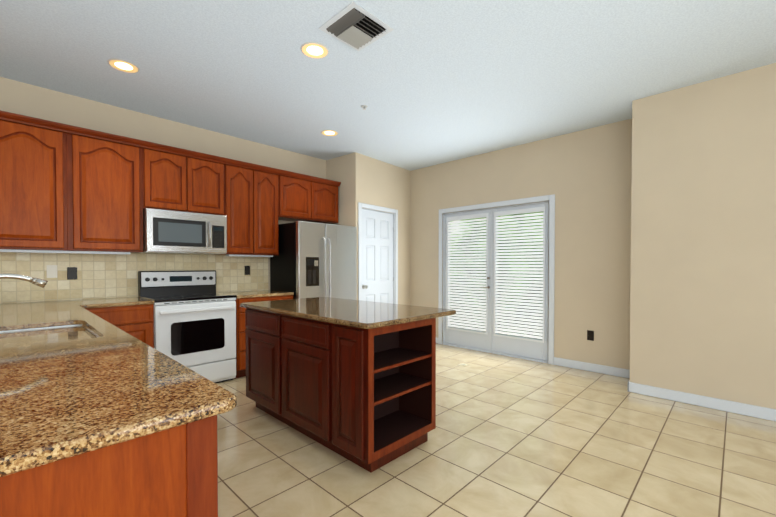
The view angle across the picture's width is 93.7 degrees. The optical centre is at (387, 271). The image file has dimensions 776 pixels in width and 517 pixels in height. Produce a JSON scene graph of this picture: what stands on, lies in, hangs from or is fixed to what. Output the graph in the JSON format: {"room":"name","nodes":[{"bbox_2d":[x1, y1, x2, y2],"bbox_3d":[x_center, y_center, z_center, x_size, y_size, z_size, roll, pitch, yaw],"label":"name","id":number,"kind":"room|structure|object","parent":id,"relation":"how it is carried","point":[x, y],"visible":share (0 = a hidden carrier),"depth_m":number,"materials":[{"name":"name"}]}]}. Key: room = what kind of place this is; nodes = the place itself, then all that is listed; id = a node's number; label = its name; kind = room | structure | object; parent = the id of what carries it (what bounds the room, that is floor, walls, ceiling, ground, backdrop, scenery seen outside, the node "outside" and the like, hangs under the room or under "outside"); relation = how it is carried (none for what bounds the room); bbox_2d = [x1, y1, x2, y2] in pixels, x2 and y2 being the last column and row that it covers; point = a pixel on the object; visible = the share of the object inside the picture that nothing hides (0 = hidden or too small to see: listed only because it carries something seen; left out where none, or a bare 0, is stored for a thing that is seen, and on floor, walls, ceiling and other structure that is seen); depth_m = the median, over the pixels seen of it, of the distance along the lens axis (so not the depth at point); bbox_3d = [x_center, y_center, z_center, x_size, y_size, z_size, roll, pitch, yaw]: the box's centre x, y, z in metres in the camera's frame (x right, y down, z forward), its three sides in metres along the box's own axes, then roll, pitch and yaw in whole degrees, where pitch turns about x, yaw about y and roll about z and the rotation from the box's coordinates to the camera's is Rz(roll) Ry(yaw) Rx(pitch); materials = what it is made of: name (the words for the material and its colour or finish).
{"room":"kitchen","nodes":[
{"label":"kitchen","id":0,"kind":"room"},
{"bbox_2d":[0,77,325,303],"bbox_3d":[-3.363,-0.232,3.137,0.150,2.840,6.840,1,1,44],"label":"wall","id":1,"kind":"structure","parent":0,"point":[22,98],"depth_m":3.82,"materials":[{"name":"paint"}]},
{"bbox_2d":[0,182,3,249],"bbox_3d":[-3.246,-0.716,2.899,0.334,1.076,0.206,1,1,44],"label":"upper cabinet","id":2,"kind":"object","parent":1,"relation":"attached to","point":[1,183],"depth_m":2.87,"materials":[{"name":"brown wood"}]},
{"bbox_2d":[0,110,55,252],"bbox_3d":[-3.075,-0.719,3.078,0.333,1.076,0.341,1,1,44],"label":"upper cabinet","id":3,"kind":"object","parent":1,"relation":"attached to","point":[23,139],"depth_m":2.96,"materials":[{"name":"brown wood"}]},
{"bbox_2d":[48,121,87,253],"bbox_3d":[-2.892,-0.722,3.268,0.334,1.076,0.239,1,1,44],"label":"upper cabinet","id":4,"kind":"object","parent":1,"relation":"attached to","point":[65,188],"depth_m":3.16,"materials":[{"name":"brown wood"}]},
{"bbox_2d":[88,130,151,253],"bbox_3d":[-2.648,-0.726,3.521,0.334,1.076,0.516,1,1,44],"label":"upper cabinet","id":5,"kind":"object","parent":1,"relation":"attached to","point":[119,167],"depth_m":3.40,"materials":[{"name":"brown wood"}]},
{"bbox_2d":[0,252,267,302],"bbox_3d":[-2.532,0.034,3.889,0.009,0.454,2.690,1,1,44],"label":"backsplash","id":6,"kind":"structure","parent":1,"relation":"attached to","point":[107,275],"depth_m":3.60,"materials":[{"name":"tile"}]},
{"bbox_2d":[47,265,56,277],"bbox_3d":[-3.067,0.001,3.321,0.008,0.116,0.072,1,1,44],"label":"electrical outlet plate","id":7,"kind":"object","parent":6,"relation":"attached to","point":[52,272],"depth_m":3.32,"materials":[{"name":"beige plastic"}]},
{"bbox_2d":[67,267,76,279],"bbox_3d":[-2.970,0.020,3.422,0.007,0.116,0.072,1,1,44],"label":"electrical outlet plate","id":8,"kind":"object","parent":6,"relation":"attached to","point":[71,271],"depth_m":3.42,"materials":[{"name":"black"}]},
{"bbox_2d":[245,266,249,274],"bbox_3d":[-1.795,-0.014,4.643,0.008,0.116,0.072,1,1,44],"label":"electrical outlet plate","id":9,"kind":"object","parent":6,"relation":"attached to","point":[247,268],"depth_m":4.64,"materials":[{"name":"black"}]},
{"bbox_2d":[152,142,195,212],"bbox_3d":[-2.355,-0.945,3.823,0.334,0.646,0.441,1,1,44],"label":"upper cabinet","id":10,"kind":"object","parent":1,"relation":"attached to","point":[173,176],"depth_m":3.73,"materials":[{"name":"brown wood"}]},
{"bbox_2d":[140,208,226,253],"bbox_3d":[-2.194,-0.408,3.915,0.431,0.425,0.770,1,1,44],"label":"microwave","id":11,"kind":"object","parent":10,"relation":"attached to","point":[173,232],"visible":1,"depth_m":3.75,"materials":[{"name":"silver metal"}]},
{"bbox_2d":[192,151,227,217],"bbox_3d":[-2.117,-0.949,4.070,0.334,0.646,0.442,1,1,44],"label":"upper cabinet","id":12,"kind":"object","parent":1,"relation":"attached to","point":[211,170],"depth_m":4.00,"materials":[{"name":"brown wood"}]},
{"bbox_2d":[216,158,259,256],"bbox_3d":[-1.849,-0.738,4.352,0.334,1.076,0.443,1,1,44],"label":"upper cabinet","id":13,"kind":"object","parent":1,"relation":"attached to","point":[243,220],"depth_m":4.27,"materials":[{"name":"brown wood"}]},
{"bbox_2d":[260,166,279,256],"bbox_3d":[-1.630,-0.742,4.580,0.334,1.076,0.386,1,1,44],"label":"upper cabinet","id":14,"kind":"object","parent":1,"relation":"attached to","point":[269,177],"depth_m":4.51,"materials":[{"name":"brown wood"}]},
{"bbox_2d":[280,170,315,221],"bbox_3d":[-1.313,-0.992,4.906,0.334,0.586,0.529,1,1,44],"label":"upper cabinet","id":15,"kind":"object","parent":1,"relation":"attached to","point":[297,191],"depth_m":4.80,"materials":[{"name":"brown wood"}]},
{"bbox_2d":[326,152,409,304],"bbox_3d":[-0.257,-0.276,6.028,0.800,2.840,1.600,1,1,40],"label":"wall","id":16,"kind":"structure","parent":0,"point":[361,178],"depth_m":5.50,"materials":[{"name":"paint"}]},
{"bbox_2d":[316,178,339,223],"bbox_3d":[-1.013,-0.996,5.217,0.334,0.586,0.531,1,1,44],"label":"upper cabinet","id":17,"kind":"object","parent":16,"relation":"attached to","point":[326,190],"depth_m":5.14,"materials":[{"name":"brown wood"}]},
{"bbox_2d":[358,202,397,303],"bbox_3d":[-0.172,0.081,5.574,0.204,2.140,0.917,1,1,44],"label":"door","id":18,"kind":"structure","parent":16,"relation":"attached to","point":[377,256],"depth_m":5.56,"materials":[{"name":"white paint"}]},
{"bbox_2d":[0,0,775,170],"bbox_3d":[-0.047,-1.669,0.973,9.100,0.100,8.350,1,1,44],"label":"ceiling","id":19,"kind":"structure","parent":0,"point":[428,83],"depth_m":2.88,"materials":[{"name":"paint"}]},
{"bbox_2d":[107,58,139,72],"bbox_3d":[-2.118,-1.646,2.917,0.209,0.005,0.209,1,1,38],"label":"recessed light","id":20,"kind":"object","parent":19,"relation":"in","point":[122,65],"depth_m":2.91,"materials":[{"name":"grey"}]},
{"bbox_2d":[300,42,328,57],"bbox_3d":[-0.544,-1.642,2.707,0.209,0.005,0.209,1,1,38],"label":"recessed light","id":21,"kind":"object","parent":19,"relation":"in","point":[314,49],"depth_m":2.70,"materials":[{"name":"grey"}]},
{"bbox_2d":[321,130,337,135],"bbox_3d":[-0.704,-1.668,4.387,0.209,0.005,0.209,1,1,38],"label":"recessed light","id":22,"kind":"object","parent":19,"relation":"in","point":[325,132],"depth_m":4.37,"materials":[{"name":"grey"}]},
{"bbox_2d":[319,1,393,50],"bbox_3d":[-0.214,-1.632,2.459,0.360,0.018,0.360,1,1,44],"label":"ceiling vent","id":23,"kind":"object","parent":19,"relation":"in","point":[355,26],"visible":1,"depth_m":2.44,"materials":[{"name":"white metal"}]},
{"bbox_2d":[216,327,775,516],"bbox_3d":[0.767,1.258,1.865,9.100,0.100,10.700,1,1,44],"label":"floor","id":24,"kind":"structure","parent":0,"point":[508,436],"depth_m":2.32,"materials":[{"name":"tile"}]},
{"bbox_2d":[86,304,153,347],"bbox_3d":[-2.590,0.744,3.380,0.644,0.882,0.575,1,1,44],"label":"base cabinet","id":25,"kind":"object","parent":24,"relation":"on","point":[137,321],"depth_m":3.25,"materials":[{"name":"brown wood"}]},
{"bbox_2d":[72,297,153,307],"bbox_3d":[-2.559,0.286,3.377,0.664,0.032,0.527,1,1,44],"label":"countertop","id":26,"kind":"structure","parent":25,"relation":"on","point":[123,301],"depth_m":3.28,"materials":[{"name":"brown stone"}]},
{"bbox_2d":[0,300,236,476],"bbox_3d":[-1.911,0.403,1.910,3.637,0.222,0.690,1,1,44],"label":"countertop","id":27,"kind":"structure","parent":25,"relation":"on","point":[77,377],"depth_m":0.95,"materials":[{"name":"brown stone"}]},
{"bbox_2d":[0,273,47,287],"bbox_3d":[-1.770,0.152,1.673,0.086,0.285,0.304,1,1,44],"label":"faucet","id":28,"kind":"object","parent":27,"relation":"on","point":[39,282],"visible":1,"depth_m":1.73,"materials":[{"name":"silver metal"}]},
{"bbox_2d":[138,270,236,382],"bbox_3d":[-2.102,0.587,3.844,0.681,1.182,0.766,1,1,44],"label":"stove","id":29,"kind":"object","parent":24,"relation":"on","point":[195,321],"visible":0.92,"depth_m":3.74,"materials":[{"name":"white metal"}]},
{"bbox_2d":[245,308,276,418],"bbox_3d":[-0.793,0.747,3.163,0.600,0.882,0.660,1,1,44],"label":"base cabinet","id":30,"kind":"object","parent":24,"relation":"on","point":[261,326],"depth_m":2.92,"materials":[{"name":"brown wood"}]},
{"bbox_2d":[234,295,292,378],"bbox_3d":[-1.614,0.728,4.397,0.641,0.882,0.696,1,1,44],"label":"base cabinet","id":31,"kind":"object","parent":24,"relation":"on","point":[240,358],"depth_m":3.97,"materials":[{"name":"brown wood"}]},
{"bbox_2d":[218,290,293,298],"bbox_3d":[-1.610,0.270,4.387,0.634,0.032,0.696,1,1,44],"label":"countertop","id":32,"kind":"structure","parent":31,"relation":"on","point":[259,293],"depth_m":4.25,"materials":[{"name":"brown stone"}]},
{"bbox_2d":[270,221,356,299],"bbox_3d":[-0.978,0.271,4.933,0.750,1.780,0.935,1,1,44],"label":"fridge","id":33,"kind":"object","parent":24,"relation":"on","point":[312,259],"visible":0.54,"depth_m":4.62,"materials":[{"name":"silver metal"}]},
{"bbox_2d":[277,313,404,459],"bbox_3d":[-0.353,0.753,2.740,0.620,0.882,0.660,1,1,44],"label":"base cabinet","id":34,"kind":"object","parent":24,"relation":"on","point":[365,399],"depth_m":2.38,"materials":[{"name":"brown wood"}]},
{"bbox_2d":[337,318,432,335],"bbox_3d":[-0.011,0.340,2.419,0.330,0.045,0.601,1,1,44],"label":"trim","id":35,"kind":"structure","parent":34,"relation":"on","point":[416,324],"depth_m":2.21,"materials":[{"name":"brown wood"}]},
{"bbox_2d":[240,297,455,328],"bbox_3d":[-0.390,0.293,2.897,1.630,0.032,0.895,1,1,44],"label":"countertop","id":36,"kind":"structure","parent":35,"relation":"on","point":[360,314],"depth_m":2.62,"materials":[{"name":"stone"}]},
{"bbox_2d":[410,119,631,369],"bbox_3d":[1.260,-0.267,5.427,4.240,2.840,0.150,1,1,44],"label":"wall","id":37,"kind":"structure","parent":0,"point":[584,176],"depth_m":4.40,"materials":[{"name":"paint"}]},
{"bbox_2d":[446,206,545,342],"bbox_3d":[1.462,0.037,5.169,1.505,1.743,0.025,1,1,44],"label":"door blinds","id":38,"kind":"object","parent":37,"relation":"attached to","point":[511,280],"visible":0.96,"depth_m":5.06,"materials":[{"name":"white plastic"}]},
{"bbox_2d":[438,194,554,364],"bbox_3d":[1.482,0.095,5.190,1.765,2.125,0.171,1,1,44],"label":"door frame","id":39,"kind":"structure","parent":37,"relation":"attached to","point":[490,341],"depth_m":5.13,"materials":[{"name":"grey paint"}]},
{"bbox_2d":[587,330,593,340],"bbox_3d":[2.372,0.751,4.261,0.072,0.116,0.008,1,1,44],"label":"electrical outlet plate","id":40,"kind":"object","parent":37,"relation":"attached to","point":[590,334],"depth_m":4.26,"materials":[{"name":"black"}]},
{"bbox_2d":[630,63,775,408],"bbox_3d":[4.251,-0.217,2.204,4.580,2.840,0.650,1,1,44],"label":"wall","id":41,"kind":"structure","parent":0,"point":[703,266],"depth_m":3.17,"materials":[{"name":"paint"}]},
{"bbox_2d":[436,337,775,421],"bbox_3d":[2.969,1.138,3.343,7.679,0.095,0.514,1,1,44],"label":"baseboard","id":42,"kind":"structure","parent":41,"relation":"attached to","point":[727,406],"depth_m":3.31,"materials":[{"name":"white wood"}]},
{"label":"outside","id":43,"kind":"structure","parent":0,"visible":0},
{"bbox_2d":[450,212,542,336],"bbox_3d":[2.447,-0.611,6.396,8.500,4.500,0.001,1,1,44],"label":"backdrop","id":44,"kind":"structure","parent":43,"point":[498,267],"depth_m":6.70,"materials":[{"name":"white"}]}
]}

